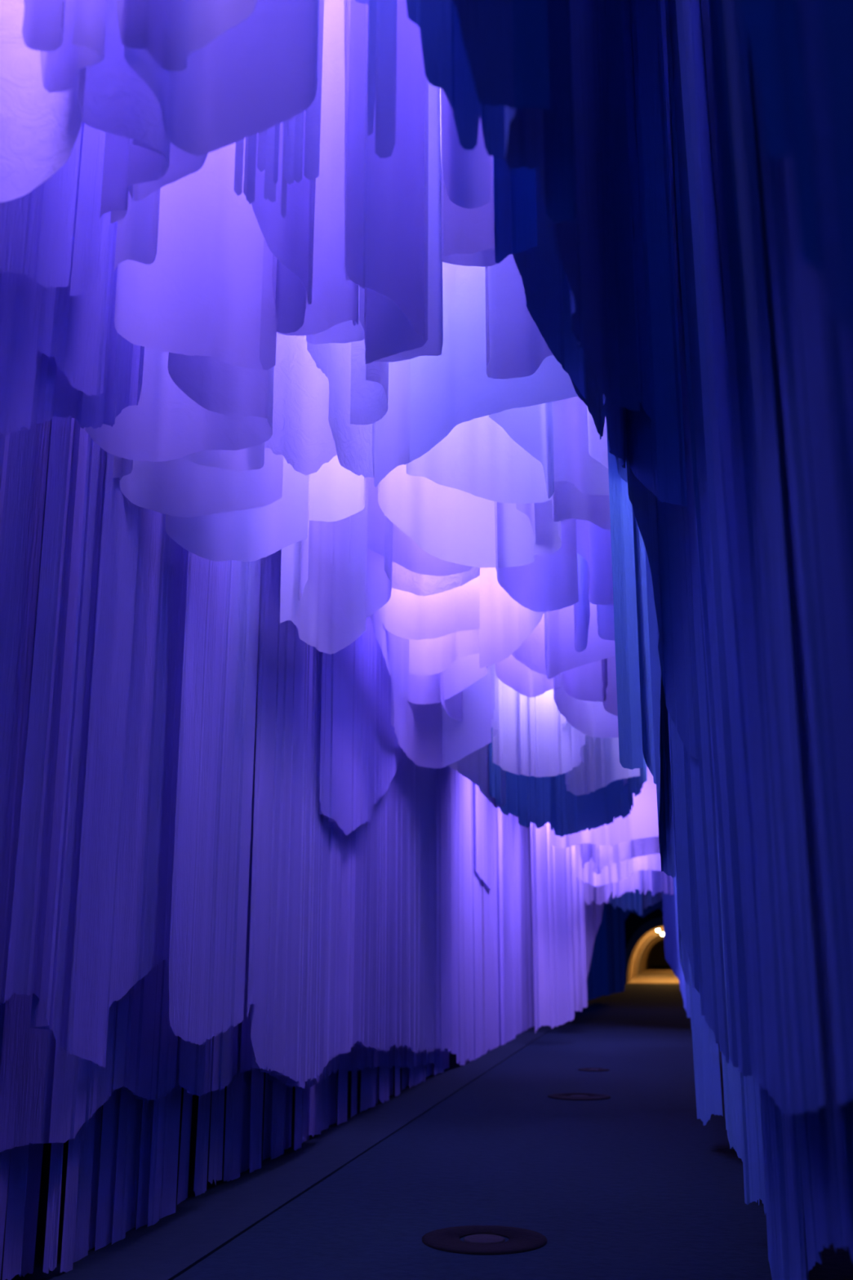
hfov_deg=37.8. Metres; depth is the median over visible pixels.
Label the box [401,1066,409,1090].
fabric strip
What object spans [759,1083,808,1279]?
sheet
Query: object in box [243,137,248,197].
fabric strip
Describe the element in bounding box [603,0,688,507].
sheet
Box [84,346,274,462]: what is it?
sheet
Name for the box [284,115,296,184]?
fabric strip
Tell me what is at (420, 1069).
fabric strip
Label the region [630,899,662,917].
sheet
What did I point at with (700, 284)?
sheet
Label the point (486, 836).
sheet
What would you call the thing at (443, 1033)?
sheet
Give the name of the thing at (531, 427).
sheet
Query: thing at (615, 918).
sheet
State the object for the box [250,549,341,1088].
sheet
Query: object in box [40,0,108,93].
sheet
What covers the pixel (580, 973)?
sheet
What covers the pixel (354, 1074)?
fabric strip
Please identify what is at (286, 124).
fabric strip
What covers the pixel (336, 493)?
sheet
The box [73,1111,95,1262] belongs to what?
fabric strip
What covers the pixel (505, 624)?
sheet
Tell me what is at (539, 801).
sheet
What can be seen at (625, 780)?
sheet
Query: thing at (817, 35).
sheet
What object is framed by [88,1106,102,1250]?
fabric strip
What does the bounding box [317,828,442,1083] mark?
sheet
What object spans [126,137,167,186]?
sheet
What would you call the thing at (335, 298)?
sheet
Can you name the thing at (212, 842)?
sheet
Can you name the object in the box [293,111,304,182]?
fabric strip
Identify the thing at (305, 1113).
fabric strip
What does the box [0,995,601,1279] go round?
sidewalk
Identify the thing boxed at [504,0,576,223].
sheet
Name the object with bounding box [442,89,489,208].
sheet
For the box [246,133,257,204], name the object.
fabric strip
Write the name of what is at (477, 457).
sheet
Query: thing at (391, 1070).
fabric strip
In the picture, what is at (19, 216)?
sheet
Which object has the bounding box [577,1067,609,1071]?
drain cover
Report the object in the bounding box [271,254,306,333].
sheet
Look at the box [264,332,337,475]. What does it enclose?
sheet
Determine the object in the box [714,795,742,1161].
sheet
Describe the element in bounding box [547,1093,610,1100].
manhole cover
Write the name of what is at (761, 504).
sheet
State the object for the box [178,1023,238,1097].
sheet
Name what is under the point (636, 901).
sheet
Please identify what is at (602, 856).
sheet
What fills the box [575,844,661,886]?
sheet
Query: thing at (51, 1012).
sheet
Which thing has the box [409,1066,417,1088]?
fabric strip
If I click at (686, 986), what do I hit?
sheet
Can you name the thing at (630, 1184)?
road
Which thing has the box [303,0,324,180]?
fabric strip
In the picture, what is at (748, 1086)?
sheet
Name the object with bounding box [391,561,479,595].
sheet
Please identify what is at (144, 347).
sheet
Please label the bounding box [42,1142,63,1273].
fabric strip
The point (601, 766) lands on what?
sheet
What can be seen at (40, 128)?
sheet
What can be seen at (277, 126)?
fabric strip
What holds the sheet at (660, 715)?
hanging from the ceiling
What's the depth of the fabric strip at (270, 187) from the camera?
4.75 m
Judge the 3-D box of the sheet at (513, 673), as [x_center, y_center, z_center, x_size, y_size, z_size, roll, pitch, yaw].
[0.974,-1.202,14.017,0.860,3.617,0.518,8,-16,-28]
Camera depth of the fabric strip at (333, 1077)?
11.99 m
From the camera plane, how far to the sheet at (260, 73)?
4.05 m
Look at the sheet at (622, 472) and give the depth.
7.90 m
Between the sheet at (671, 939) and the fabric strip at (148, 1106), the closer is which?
the fabric strip at (148, 1106)
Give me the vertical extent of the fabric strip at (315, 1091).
2.982 m
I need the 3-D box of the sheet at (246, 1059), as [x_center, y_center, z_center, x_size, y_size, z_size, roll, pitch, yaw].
[-1.190,0.015,10.854,0.123,7.523,2.238,-3,-14,10]
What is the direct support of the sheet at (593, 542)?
hanging from the ceiling
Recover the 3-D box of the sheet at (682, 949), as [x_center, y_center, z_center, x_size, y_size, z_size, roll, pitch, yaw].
[2.765,0.368,13.872,0.066,6.732,0.457,2,-14,-9]
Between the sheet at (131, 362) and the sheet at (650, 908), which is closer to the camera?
the sheet at (131, 362)
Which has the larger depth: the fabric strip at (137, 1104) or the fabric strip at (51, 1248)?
the fabric strip at (137, 1104)
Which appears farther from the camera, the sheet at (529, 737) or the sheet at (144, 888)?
the sheet at (529, 737)
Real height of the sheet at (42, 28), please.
3.856 m
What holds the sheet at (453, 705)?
hanging from the ceiling
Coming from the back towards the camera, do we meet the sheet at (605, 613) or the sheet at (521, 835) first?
the sheet at (521, 835)
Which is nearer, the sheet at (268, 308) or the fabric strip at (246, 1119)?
the sheet at (268, 308)
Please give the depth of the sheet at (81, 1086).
6.49 m
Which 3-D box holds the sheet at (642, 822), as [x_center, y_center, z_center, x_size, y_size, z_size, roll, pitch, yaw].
[3.069,1.132,21.147,2.060,4.658,0.584,-6,-15,24]
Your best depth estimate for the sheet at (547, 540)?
9.87 m
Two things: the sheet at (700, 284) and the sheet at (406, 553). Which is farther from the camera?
the sheet at (406, 553)
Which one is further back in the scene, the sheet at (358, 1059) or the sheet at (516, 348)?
the sheet at (358, 1059)
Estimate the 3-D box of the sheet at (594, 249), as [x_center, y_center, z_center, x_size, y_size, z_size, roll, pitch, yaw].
[0.505,-3.119,4.484,0.104,4.558,1.042,-6,-15,22]
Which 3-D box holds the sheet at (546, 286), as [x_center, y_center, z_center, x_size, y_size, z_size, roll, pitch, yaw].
[0.466,-3.075,5.638,0.133,4.080,0.651,-9,-17,31]
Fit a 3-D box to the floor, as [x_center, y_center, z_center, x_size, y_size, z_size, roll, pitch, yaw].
[23.068,31.270,117.502,5.800,0.035,104.500,-3,-14,10]
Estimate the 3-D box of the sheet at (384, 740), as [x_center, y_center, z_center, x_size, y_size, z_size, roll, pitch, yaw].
[-0.487,-0.521,13.676,0.133,5.105,1.404,-3,-14,10]
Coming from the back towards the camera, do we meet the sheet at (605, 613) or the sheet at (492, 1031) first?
the sheet at (492, 1031)
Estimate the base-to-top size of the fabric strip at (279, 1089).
3.063 m
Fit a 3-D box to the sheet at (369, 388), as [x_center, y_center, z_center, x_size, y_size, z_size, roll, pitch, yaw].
[-0.297,-2.968,7.397,0.180,3.429,0.564,3,-14,-12]
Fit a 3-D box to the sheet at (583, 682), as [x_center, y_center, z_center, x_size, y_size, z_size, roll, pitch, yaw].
[1.639,-1.276,13.318,0.480,3.816,0.731,-3,-14,10]
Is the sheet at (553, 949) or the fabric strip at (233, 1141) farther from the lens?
the sheet at (553, 949)
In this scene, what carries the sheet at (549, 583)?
hanging from the ceiling
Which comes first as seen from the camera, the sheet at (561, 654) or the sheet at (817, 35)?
the sheet at (817, 35)
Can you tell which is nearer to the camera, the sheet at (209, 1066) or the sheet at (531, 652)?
the sheet at (209, 1066)
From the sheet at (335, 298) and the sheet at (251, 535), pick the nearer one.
the sheet at (335, 298)
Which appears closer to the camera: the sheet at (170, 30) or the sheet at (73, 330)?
the sheet at (170, 30)
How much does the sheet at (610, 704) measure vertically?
3.979 m
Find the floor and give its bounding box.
[627,965,679,983]
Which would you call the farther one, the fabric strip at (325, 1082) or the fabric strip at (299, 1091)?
the fabric strip at (325, 1082)
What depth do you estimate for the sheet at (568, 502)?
9.38 m
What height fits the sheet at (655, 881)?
5.361 m
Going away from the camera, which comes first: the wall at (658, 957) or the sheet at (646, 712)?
the sheet at (646, 712)
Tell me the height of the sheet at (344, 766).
5.356 m
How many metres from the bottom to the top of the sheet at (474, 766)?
4.492 m
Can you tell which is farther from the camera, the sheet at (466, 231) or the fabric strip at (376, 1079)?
the fabric strip at (376, 1079)
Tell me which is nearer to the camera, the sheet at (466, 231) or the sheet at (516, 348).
the sheet at (466, 231)
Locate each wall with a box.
[6,880,484,1199]
[624,907,662,948]
[650,942,670,965]
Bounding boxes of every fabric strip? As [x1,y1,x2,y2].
[0,1149,10,1279]
[2,1142,29,1279]
[18,1142,43,1277]
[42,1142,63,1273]
[60,1128,80,1272]
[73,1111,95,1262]
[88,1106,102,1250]
[94,1000,121,1250]
[111,1085,133,1244]
[125,1094,142,1232]
[135,1099,154,1229]
[146,1096,165,1226]
[159,1035,182,1218]
[177,1088,192,1204]
[193,1091,210,1196]
[208,1088,224,1185]
[223,1022,243,1182]
[233,138,244,195]
[240,1070,251,1173]
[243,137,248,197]
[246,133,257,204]
[248,1068,263,1173]
[257,129,266,172]
[262,1072,272,1159]
[263,125,276,202]
[271,1080,286,1159]
[273,123,279,183]
[280,120,288,217]
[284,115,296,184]
[284,1085,292,1149]
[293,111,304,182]
[293,1087,302,1151]
[301,1088,309,1143]
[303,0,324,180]
[308,1080,321,1137]
[320,1076,328,1131]
[328,1071,337,1125]
[337,1066,347,1124]
[351,1070,357,1117]
[360,1067,366,1112]
[365,1066,376,1109]
[366,0,397,158]
[375,1067,377,1103]
[378,1065,389,1102]
[389,1066,393,1095]
[395,1065,399,1096]
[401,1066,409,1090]
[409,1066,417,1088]
[417,1063,425,1084]
[426,1062,432,1077]
[433,1050,444,1075]
[443,1051,448,1069]
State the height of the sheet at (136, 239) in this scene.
3.765 m
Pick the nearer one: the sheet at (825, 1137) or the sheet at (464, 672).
the sheet at (825, 1137)
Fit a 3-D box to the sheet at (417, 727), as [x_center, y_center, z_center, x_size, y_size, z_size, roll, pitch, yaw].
[-0.098,-0.780,14.319,0.786,4.287,1.995,-10,-17,34]
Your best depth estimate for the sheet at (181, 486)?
7.34 m
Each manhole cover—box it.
[422,1225,546,1254]
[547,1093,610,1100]
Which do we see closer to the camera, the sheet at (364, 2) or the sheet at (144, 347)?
the sheet at (364, 2)
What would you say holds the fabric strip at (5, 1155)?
attached to the sheet at (27, 1054)
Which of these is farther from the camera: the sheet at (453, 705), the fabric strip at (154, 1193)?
the sheet at (453, 705)
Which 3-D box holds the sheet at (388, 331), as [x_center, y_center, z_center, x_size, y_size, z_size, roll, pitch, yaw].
[-0.147,-3.136,6.190,0.300,3.693,0.587,1,-14,-4]
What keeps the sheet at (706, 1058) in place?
hanging from the ceiling
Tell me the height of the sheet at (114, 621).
6.956 m
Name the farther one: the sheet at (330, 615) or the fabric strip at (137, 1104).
the sheet at (330, 615)
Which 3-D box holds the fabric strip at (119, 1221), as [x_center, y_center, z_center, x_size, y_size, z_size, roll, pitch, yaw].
[-1.743,2.021,7.436,0.033,3.085,0.183,-3,-14,10]
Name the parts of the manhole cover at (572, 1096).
plate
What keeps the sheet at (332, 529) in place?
hanging from the ceiling
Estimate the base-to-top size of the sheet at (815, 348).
6.716 m
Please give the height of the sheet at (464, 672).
3.628 m
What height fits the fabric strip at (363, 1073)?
3.054 m
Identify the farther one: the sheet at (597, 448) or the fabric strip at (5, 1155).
the sheet at (597, 448)
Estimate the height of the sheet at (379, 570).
3.785 m
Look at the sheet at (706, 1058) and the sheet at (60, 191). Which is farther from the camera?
the sheet at (706, 1058)
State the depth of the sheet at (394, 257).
5.40 m
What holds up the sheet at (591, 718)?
hanging from the ceiling
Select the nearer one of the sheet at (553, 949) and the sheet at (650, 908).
the sheet at (553, 949)
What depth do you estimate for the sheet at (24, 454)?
5.87 m
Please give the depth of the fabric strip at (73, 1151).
6.47 m
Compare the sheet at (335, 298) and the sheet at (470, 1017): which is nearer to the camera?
the sheet at (335, 298)
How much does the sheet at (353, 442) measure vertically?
3.623 m
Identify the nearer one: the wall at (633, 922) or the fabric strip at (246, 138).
the fabric strip at (246, 138)
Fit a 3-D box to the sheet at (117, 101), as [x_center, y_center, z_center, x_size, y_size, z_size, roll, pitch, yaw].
[-1.054,-3.478,4.619,0.440,3.798,0.109,8,-16,-29]
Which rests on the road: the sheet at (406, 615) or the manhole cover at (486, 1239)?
the manhole cover at (486, 1239)
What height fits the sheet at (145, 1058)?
7.248 m
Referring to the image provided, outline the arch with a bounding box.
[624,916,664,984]
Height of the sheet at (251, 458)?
3.738 m
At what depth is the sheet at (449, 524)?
10.38 m
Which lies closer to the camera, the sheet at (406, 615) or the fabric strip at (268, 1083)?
the fabric strip at (268, 1083)
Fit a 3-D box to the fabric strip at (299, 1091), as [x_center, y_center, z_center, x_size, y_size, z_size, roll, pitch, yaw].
[-1.086,2.832,10.756,0.028,3.034,0.245,-3,-14,10]
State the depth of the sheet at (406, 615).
12.07 m
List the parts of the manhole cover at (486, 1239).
plate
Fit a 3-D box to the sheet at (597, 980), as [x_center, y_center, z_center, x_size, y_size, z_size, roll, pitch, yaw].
[5.376,8.471,43.002,1.521,8.207,0.134,-3,-14,10]
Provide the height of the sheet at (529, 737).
4.313 m
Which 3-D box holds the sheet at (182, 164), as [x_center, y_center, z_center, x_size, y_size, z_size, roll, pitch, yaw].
[-0.944,-3.452,5.006,0.464,3.658,0.115,-8,-16,30]
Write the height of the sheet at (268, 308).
3.859 m
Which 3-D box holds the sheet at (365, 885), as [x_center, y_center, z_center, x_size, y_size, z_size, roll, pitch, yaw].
[-0.646,0.500,13.009,0.123,7.410,2.122,-3,-14,10]
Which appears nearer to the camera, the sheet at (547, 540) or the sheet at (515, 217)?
the sheet at (515, 217)
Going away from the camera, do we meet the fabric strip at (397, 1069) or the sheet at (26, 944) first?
the sheet at (26, 944)
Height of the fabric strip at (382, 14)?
3.722 m
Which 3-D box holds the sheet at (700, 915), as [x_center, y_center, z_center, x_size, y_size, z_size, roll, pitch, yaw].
[1.223,-1.508,6.233,0.062,6.830,0.815,0,-14,0]
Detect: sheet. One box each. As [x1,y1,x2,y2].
[0,0,86,202]
[0,182,44,436]
[0,183,41,277]
[0,351,50,1003]
[0,419,56,1151]
[4,415,79,1002]
[22,0,65,51]
[30,426,107,1052]
[31,221,120,428]
[35,121,82,288]
[36,122,115,395]
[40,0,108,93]
[48,705,116,1142]
[67,453,140,1067]
[69,123,105,296]
[81,0,170,173]
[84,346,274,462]
[99,132,129,223]
[108,506,188,1008]
[112,441,283,517]
[112,957,177,1101]
[113,188,159,271]
[114,137,263,369]
[115,0,257,71]
[115,335,144,417]
[124,0,319,155]
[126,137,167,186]
[128,142,207,200]
[142,346,145,401]
[164,456,308,562]
[168,352,269,418]
[168,551,261,1044]
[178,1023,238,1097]
[183,442,264,471]
[240,558,319,1088]
[246,554,271,1017]
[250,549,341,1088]
[251,111,315,305]
[259,237,279,370]
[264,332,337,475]
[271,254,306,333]
[276,0,358,335]
[280,476,368,653]
[298,474,310,600]
[306,285,364,344]
[306,342,373,477]
[309,454,364,521]
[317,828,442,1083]
[319,617,371,835]
[330,521,350,566]
[337,782,391,1053]
[343,0,368,288]
[345,0,424,339]
[350,339,388,424]
[355,0,368,4]
[364,72,428,364]
[366,515,392,617]
[367,476,472,576]
[368,607,409,697]
[369,625,398,817]
[372,359,409,487]
[373,82,443,361]
[377,463,535,568]
[382,576,479,639]
[387,744,430,1053]
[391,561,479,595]
[391,665,491,768]
[404,88,577,465]
[406,0,455,116]
[406,408,554,503]
[406,653,487,704]
[408,629,479,675]
[429,765,457,1053]
[440,88,497,266]
[440,664,493,721]
[440,702,506,808]
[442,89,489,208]
[443,155,494,257]
[452,0,550,109]
[453,6,505,159]
[455,770,484,1065]
[475,783,497,889]
[479,567,545,668]
[483,808,501,1053]
[484,253,553,379]
[488,401,554,498]
[488,727,647,836]
[491,663,586,777]
[493,155,537,263]
[494,501,578,611]
[495,653,561,697]
[497,807,515,1045]
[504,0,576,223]
[511,613,546,675]
[511,814,534,1035]
[512,168,585,399]
[530,822,574,1033]
[533,497,561,555]
[544,601,615,679]
[549,0,639,410]
[550,765,658,848]
[551,480,610,529]
[552,396,608,495]
[553,672,618,737]
[560,714,639,795]
[562,657,608,702]
[569,844,587,1012]
[570,349,605,439]
[573,552,590,652]
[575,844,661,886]
[576,519,613,604]
[579,836,659,874]
[583,870,673,906]
[584,899,604,977]
[586,406,608,468]
[586,902,608,1000]
[596,604,614,640]
[601,656,617,715]
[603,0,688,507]
[604,902,634,995]
[605,888,662,915]
[606,423,643,769]
[615,457,627,483]
[623,777,627,786]
[626,0,725,759]
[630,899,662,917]
[632,508,656,784]
[644,546,675,877]
[660,0,728,1063]
[662,876,689,1017]
[665,0,775,1100]
[667,711,688,985]
[684,977,691,1022]
[687,953,723,1125]
[708,0,825,1115]
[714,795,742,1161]
[737,1067,765,1215]
[751,60,852,1107]
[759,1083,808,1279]
[768,250,852,1271]
[779,0,852,335]
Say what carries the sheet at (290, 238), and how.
hanging from the ceiling
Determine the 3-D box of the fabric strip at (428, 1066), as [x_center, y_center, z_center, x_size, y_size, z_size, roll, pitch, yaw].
[0.047,4.446,17.054,0.042,3.086,0.509,-2,-14,8]
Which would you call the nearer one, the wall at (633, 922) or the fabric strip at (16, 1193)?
the fabric strip at (16, 1193)
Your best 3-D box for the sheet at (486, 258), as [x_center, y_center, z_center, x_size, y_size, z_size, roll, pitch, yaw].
[0.205,-3.335,5.998,0.282,3.400,0.077,-3,-14,10]
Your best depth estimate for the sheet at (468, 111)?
3.79 m
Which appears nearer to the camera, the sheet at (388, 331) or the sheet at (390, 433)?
the sheet at (388, 331)
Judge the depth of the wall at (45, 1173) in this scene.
10.50 m
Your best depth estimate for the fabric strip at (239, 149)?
4.68 m
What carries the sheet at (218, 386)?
hanging from the ceiling
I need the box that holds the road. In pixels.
[173,983,852,1279]
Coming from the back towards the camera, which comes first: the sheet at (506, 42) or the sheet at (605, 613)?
the sheet at (605, 613)
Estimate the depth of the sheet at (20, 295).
4.77 m
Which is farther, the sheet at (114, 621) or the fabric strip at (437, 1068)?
the fabric strip at (437, 1068)
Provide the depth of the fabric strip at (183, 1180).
8.30 m
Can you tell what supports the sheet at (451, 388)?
hanging from the ceiling
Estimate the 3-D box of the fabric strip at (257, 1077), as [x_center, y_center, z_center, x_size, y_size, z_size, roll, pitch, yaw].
[-1.292,2.592,9.778,0.030,3.046,0.291,-3,-14,10]
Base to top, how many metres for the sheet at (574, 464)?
3.242 m
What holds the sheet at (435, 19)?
hanging from the ceiling
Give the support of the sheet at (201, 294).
hanging from the ceiling
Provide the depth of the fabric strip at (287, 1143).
10.52 m
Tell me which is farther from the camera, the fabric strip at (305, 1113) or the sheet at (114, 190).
the fabric strip at (305, 1113)
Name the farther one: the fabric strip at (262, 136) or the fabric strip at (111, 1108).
the fabric strip at (111, 1108)
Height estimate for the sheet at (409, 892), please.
7.607 m
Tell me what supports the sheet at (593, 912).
hanging from the ceiling
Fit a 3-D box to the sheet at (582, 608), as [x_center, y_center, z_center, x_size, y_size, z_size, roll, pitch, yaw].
[1.412,-1.738,11.680,0.133,3.720,0.356,-1,-14,3]
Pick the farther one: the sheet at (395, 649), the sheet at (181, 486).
the sheet at (395, 649)
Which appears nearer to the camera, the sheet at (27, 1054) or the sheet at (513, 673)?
the sheet at (27, 1054)
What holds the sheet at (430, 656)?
hanging from the ceiling
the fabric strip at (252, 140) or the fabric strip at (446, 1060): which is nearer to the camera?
the fabric strip at (252, 140)
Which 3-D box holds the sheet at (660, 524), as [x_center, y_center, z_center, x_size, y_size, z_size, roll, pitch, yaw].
[1.277,-2.134,6.116,0.328,5.671,0.790,13,-19,-42]
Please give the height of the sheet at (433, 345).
3.553 m
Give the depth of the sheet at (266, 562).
9.04 m
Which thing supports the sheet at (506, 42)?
hanging from the ceiling
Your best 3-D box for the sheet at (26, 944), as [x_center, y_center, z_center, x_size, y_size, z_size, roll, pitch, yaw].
[-1.841,-1.503,6.520,0.024,6.697,0.397,-3,-14,10]
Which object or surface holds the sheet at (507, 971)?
hanging from the ceiling
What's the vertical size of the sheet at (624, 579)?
5.250 m
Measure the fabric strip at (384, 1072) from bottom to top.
2.997 m
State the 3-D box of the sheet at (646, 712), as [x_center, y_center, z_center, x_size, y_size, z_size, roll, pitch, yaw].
[1.449,-1.650,8.538,0.040,5.427,0.249,6,-15,-21]
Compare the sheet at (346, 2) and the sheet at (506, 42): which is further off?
the sheet at (346, 2)
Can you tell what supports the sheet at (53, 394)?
hanging from the ceiling
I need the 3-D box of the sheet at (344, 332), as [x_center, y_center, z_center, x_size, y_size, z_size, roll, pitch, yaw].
[-0.438,-3.163,6.859,0.404,3.312,0.151,-12,-19,40]
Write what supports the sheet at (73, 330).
hanging from the ceiling
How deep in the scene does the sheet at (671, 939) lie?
27.33 m
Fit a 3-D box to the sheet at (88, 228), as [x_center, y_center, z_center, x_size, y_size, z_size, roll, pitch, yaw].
[-1.421,-3.217,5.616,0.014,3.816,0.218,-3,-14,10]
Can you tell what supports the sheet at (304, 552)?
hanging from the ceiling
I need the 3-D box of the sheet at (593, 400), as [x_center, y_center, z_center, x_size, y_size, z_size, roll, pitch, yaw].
[0.782,-2.929,6.353,0.062,4.015,0.634,-8,-16,28]

